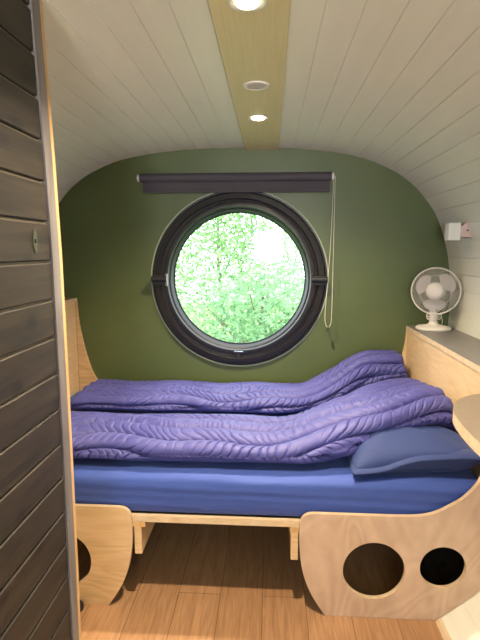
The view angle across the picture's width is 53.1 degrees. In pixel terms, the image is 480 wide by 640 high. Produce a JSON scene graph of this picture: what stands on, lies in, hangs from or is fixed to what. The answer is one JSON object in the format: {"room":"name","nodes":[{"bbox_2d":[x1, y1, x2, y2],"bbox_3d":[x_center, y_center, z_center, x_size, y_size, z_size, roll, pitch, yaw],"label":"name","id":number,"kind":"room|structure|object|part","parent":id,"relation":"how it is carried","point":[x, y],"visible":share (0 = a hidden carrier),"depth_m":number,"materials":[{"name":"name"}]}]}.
{"room":"camping pod bedroom","nodes":[
{"label":"camping pod bedroom","id":0,"kind":"room"},
{"bbox_2d":[0,0,80,639],"bbox_3d":[-0.540,0.391,0.231,0.070,1.957,2.075,1,8,4],"label":"wall partition","id":1,"kind":"structure","parent":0,"point":[40,598],"depth_m":1.05,"materials":[{"name":"brown wood"}]},
{"bbox_2d":[32,229,37,251],"bbox_3d":[-0.450,-0.174,1.056,0.006,0.050,0.018,1,8,4],"label":"plate","id":2,"kind":"object","parent":1,"relation":"attached to","point":[34,234],"visible":1,"depth_m":1.05,"materials":[{"name":"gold metal"}]},
{"bbox_2d":[57,181,72,203],"bbox_3d":[-1.215,0.434,0.571,0.442,1.844,4.970,1,8,4],"label":"wall","id":3,"kind":"structure","parent":0,"point":[62,188],"depth_m":2.78,"materials":[{"name":"white wood"}]},
{"bbox_2d":[58,148,449,389],"bbox_3d":[-0.007,-0.009,2.915,2.464,1.977,0.060,1,8,4],"label":"wall","id":4,"kind":"structure","parent":0,"point":[386,233],"depth_m":2.83,"materials":[{"name":"green paint"}]},
{"bbox_2d":[137,172,335,331],"bbox_3d":[-0.026,-0.386,2.793,1.123,0.907,0.073,1,8,4],"label":"roller blind","id":5,"kind":"object","parent":4,"relation":"attached to","point":[253,182],"visible":1,"depth_m":2.72,"materials":[{"name":"fabric"}]},
{"bbox_3d":[0.513,-0.381,2.746,0.042,0.855,0.038,1,8,4],"label":"pull cord","id":6,"kind":"part","parent":5,"relation":"part of","materials":[{"name":"beige plastic"}]},
{"bbox_2d":[151,192,328,366],"bbox_3d":[-0.007,-0.239,2.852,1.058,1.058,0.159,1,8,4],"label":"window","id":7,"kind":"structure","parent":4,"relation":"in","point":[210,206],"depth_m":2.83,"materials":[{"name":"black"}]},
{"bbox_2d":[77,522,442,639],"bbox_3d":[-0.161,1.347,0.637,1.720,0.050,4.970,1,8,4],"label":"floor","id":8,"kind":"structure","parent":0,"point":[188,581],"depth_m":1.99,"materials":[{"name":"brown wood"}]},
{"bbox_2d":[80,600,83,611],"bbox_3d":[-0.636,1.121,1.887,0.044,0.034,0.044,1,8,4],"label":"door stop","id":9,"kind":"object","parent":8,"relation":"on","point":[81,601],"visible":0.4,"depth_m":1.88,"materials":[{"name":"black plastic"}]},
{"bbox_2d":[75,476,479,620],"bbox_3d":[-0.045,0.595,2.386,2.451,0.932,1.156,1,8,4],"label":"bed base","id":10,"kind":"object","parent":8,"relation":"on","point":[439,550],"visible":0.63,"depth_m":1.83,"materials":[{"name":"brown wood"}]},
{"bbox_2d":[64,298,97,396],"bbox_3d":[-1.077,0.308,2.421,0.386,0.732,1.137,1,8,4],"label":"footboard","id":11,"kind":"object","parent":10,"relation":"attached to","point":[85,375],"visible":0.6,"depth_m":2.92,"materials":[{"name":"brown wood"}]},
{"bbox_3d":[-1.149,-0.045,2.373,0.242,0.020,1.136,1,8,4],"label":"shelf","id":12,"kind":"part","parent":11,"relation":"part of","materials":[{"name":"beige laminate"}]},
{"bbox_3d":[-1.044,0.319,2.411,0.018,0.712,1.119,1,8,4],"label":"footboard","id":13,"kind":"part","parent":11,"relation":"part of","materials":[{"name":"brown wood"}]},
{"bbox_3d":[-0.861,0.670,1.873,0.888,0.932,0.018,1,8,4],"label":"panel","id":14,"kind":"part","parent":10,"relation":"part of","materials":[{"name":"brown wood"}]},
{"bbox_3d":[-0.097,0.774,1.858,0.790,0.027,0.017,1,8,4],"label":"rail","id":15,"kind":"part","parent":10,"relation":"part of","materials":[{"name":"beige wood"}]},
{"bbox_2d":[70,390,477,515],"bbox_3d":[-0.045,0.598,2.393,1.968,0.164,1.128,1,8,4],"label":"mattress","id":16,"kind":"object","parent":10,"relation":"on","point":[247,488],"visible":0.3,"depth_m":1.84,"materials":[{"name":"blue fabric"}]},
{"bbox_2d":[70,350,407,413],"bbox_3d":[0.018,0.331,2.666,1.837,0.282,0.451,1,8,4],"label":"duvet","id":17,"kind":"object","parent":16,"relation":"on","point":[366,367],"visible":0.93,"depth_m":2.59,"materials":[{"name":"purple fabric"}]},
{"bbox_2d":[71,378,457,463],"bbox_3d":[-0.017,0.419,2.149,2.016,0.256,0.680,-1,8,-7],"label":"duvet","id":18,"kind":"object","parent":16,"relation":"on","point":[333,429],"visible":0.88,"depth_m":1.98,"materials":[{"name":"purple fabric"}]},
{"bbox_2d":[348,426,479,475],"bbox_3d":[0.680,0.496,2.022,0.479,0.144,0.504,1,8,4],"label":"pillow","id":19,"kind":"object","parent":16,"relation":"on","point":[419,448],"visible":0.64,"depth_m":1.83,"materials":[{"name":"blue fabric"}]},
{"bbox_3d":[0.683,0.684,1.777,0.919,0.932,0.018,1,8,4],"label":"panel","id":20,"kind":"part","parent":10,"relation":"part of","materials":[{"name":"brown wood"}]},
{"bbox_2d":[402,325,479,477],"bbox_3d":[0.976,0.401,2.304,0.408,0.581,1.137,1,8,4],"label":"shelf","id":21,"kind":"object","parent":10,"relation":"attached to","point":[449,361],"visible":0.42,"depth_m":2.28,"materials":[{"name":"brown wood"}]},
{"bbox_2d":[411,267,461,331],"bbox_3d":[1.078,-0.119,2.659,0.211,0.345,0.190,-2,8,-11],"label":"desk fan","id":22,"kind":"object","parent":21,"relation":"on","point":[434,290],"visible":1,"depth_m":2.63,"materials":[{"name":"beige plastic"}]},
{"bbox_3d":[1.026,-0.197,2.675,0.086,0.109,0.026,5,10,32],"label":"blade","id":23,"kind":"part","parent":22,"relation":"part of","materials":[{"name":"grey plastic"}]},
{"bbox_3d":[1.114,0.002,2.692,0.157,0.093,0.069,-4,9,-26],"label":"power cord","id":24,"kind":"part","parent":22,"relation":"part of","materials":[{"name":"beige plastic"}]},
{"bbox_3d":[1.077,-0.092,2.657,0.121,0.083,0.021,1,8,9],"label":"blade","id":25,"kind":"part","parent":22,"relation":"part of","materials":[{"name":"grey plastic"}]},
{"bbox_3d":[1.130,-0.202,2.615,0.089,0.099,0.029,5,9,29],"label":"blade","id":26,"kind":"part","parent":22,"relation":"part of","materials":[{"name":"grey plastic"}]},
{"bbox_3d":[1.060,0.127,2.258,0.238,0.026,1.136,1,8,4],"label":"shelf","id":27,"kind":"part","parent":21,"relation":"part of","materials":[{"name":"grey laminate"}]},
{"bbox_2d":[42,0,479,191],"bbox_3d":[-0.132,-0.531,0.361,2.066,0.298,4.970,1,8,4],"label":"ceiling","id":28,"kind":"structure","parent":0,"point":[394,85],"depth_m":1.59,"materials":[{"name":"white wood"}]},
{"bbox_2d":[208,0,290,149],"bbox_3d":[-0.027,-0.626,0.340,0.189,0.016,4.847,1,8,4],"label":"board","id":29,"kind":"object","parent":28,"relation":"attached to","point":[253,45],"visible":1,"depth_m":1.44,"materials":[{"name":"brown wood"}]},
{"bbox_2d":[227,0,266,11],"bbox_3d":[0.017,-0.723,1.098,0.092,0.010,0.092,1,8,4],"label":"recessed light","id":30,"kind":"object","parent":29,"relation":"attached to","point":[238,5],"visible":1,"depth_m":1.10,"materials":[{"name":"beige"}]},
{"bbox_3d":[0.017,-0.723,1.098,0.058,0.010,0.058,1,8,4],"label":"bulb","id":31,"kind":"part","parent":30,"relation":"part of","materials":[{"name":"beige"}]},
{"bbox_2d":[243,81,269,90],"bbox_3d":[0.056,-0.807,1.656,0.092,0.005,0.092,1,8,4],"label":"ceiling vent","id":32,"kind":"object","parent":29,"relation":"attached to","point":[251,85],"visible":1,"depth_m":1.65,"materials":[{"name":"white plastic"}]},
{"bbox_2d":[248,115,268,120],"bbox_3d":[0.078,-0.864,2.061,0.092,0.010,0.092,1,8,4],"label":"recessed light","id":33,"kind":"object","parent":29,"relation":"attached to","point":[254,117],"visible":1,"depth_m":2.05,"materials":[{"name":"beige"}]},
{"bbox_3d":[0.078,-0.864,2.061,0.058,0.010,0.058,1,8,4],"label":"bulb","id":34,"kind":"part","parent":33,"relation":"part of","materials":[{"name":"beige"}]},
{"bbox_2d":[420,169,479,639],"bbox_3d":[0.893,0.481,0.444,0.442,1.788,4.970,1,8,4],"label":"wall","id":35,"kind":"structure","parent":0,"point":[457,200],"depth_m":2.42,"materials":[{"name":"white wood"}]},
{"bbox_2d":[435,618,450,639],"bbox_3d":[0.639,1.407,0.006,0.023,0.014,3.686,1,8,4],"label":"baseboard","id":36,"kind":"structure","parent":35,"relation":"attached to","point":[445,635],"depth_m":1.78,"materials":[{"name":"beige wood"}]},
{"bbox_2d":[444,222,472,240],"bbox_3d":[1.090,-0.443,2.397,0.112,0.091,0.088,1,8,4],"label":"wall lamp","id":37,"kind":"object","parent":35,"relation":"attached to","point":[453,231],"visible":1,"depth_m":2.37,"materials":[{"name":"fabric"}]},
{"bbox_3d":[1.063,-0.441,2.400,0.058,0.086,0.058,1,8,4],"label":"lamp shade","id":38,"kind":"part","parent":37,"relation":"part of","materials":[{"name":"white fabric"}]},
{"bbox_3d":[1.128,-0.449,2.394,0.034,0.079,0.088,1,8,4],"label":"mounting plate","id":39,"kind":"part","parent":37,"relation":"part of","materials":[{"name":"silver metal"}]},
{"bbox_2d":[453,394,479,455],"bbox_3d":[0.849,0.401,0.960,0.478,0.070,1.488,1,8,4],"label":"countertop","id":40,"kind":"structure","parent":35,"relation":"attached to","point":[466,411],"depth_m":1.44,"materials":[{"name":"beige laminate"}]},
{"label":"outside","id":41,"kind":"structure","parent":0,"visible":0},
{"bbox_2d":[182,302,292,340],"bbox_3d":[0.791,0.609,12.797,28.000,0.100,18.800,1,8,4],"label":"ground","id":42,"kind":"structure","parent":41,"point":[182,302],"depth_m":17.77,"materials":[{"name":"white"}]},
{"bbox_2d":[175,213,303,341],"bbox_3d":[-0.395,-0.790,7.130,3.796,5.547,3.312,-1,8,-6],"label":"tree","id":43,"kind":"object","parent":42,"relation":"on","point":[221,240],"visible":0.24,"depth_m":6.89,"materials":[{"name":"green plant"}]},
{"bbox_2d":[175,229,303,342],"bbox_3d":[0.232,0.636,5.067,3.060,3.204,2.596,2,8,11],"label":"tree","id":44,"kind":"object","parent":42,"relation":"on","point":[259,297],"visible":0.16,"depth_m":4.87,"materials":[{"name":"green plant"}]},
{"bbox_2d":[230,219,303,341],"bbox_3d":[1.937,-1.772,9.917,5.171,6.326,3.857,1,8,4],"label":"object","id":45,"kind":"object","parent":42,"relation":"on","point":[286,238],"visible":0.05,"depth_m":10.01,"materials":[{"name":"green plant"}]}
]}

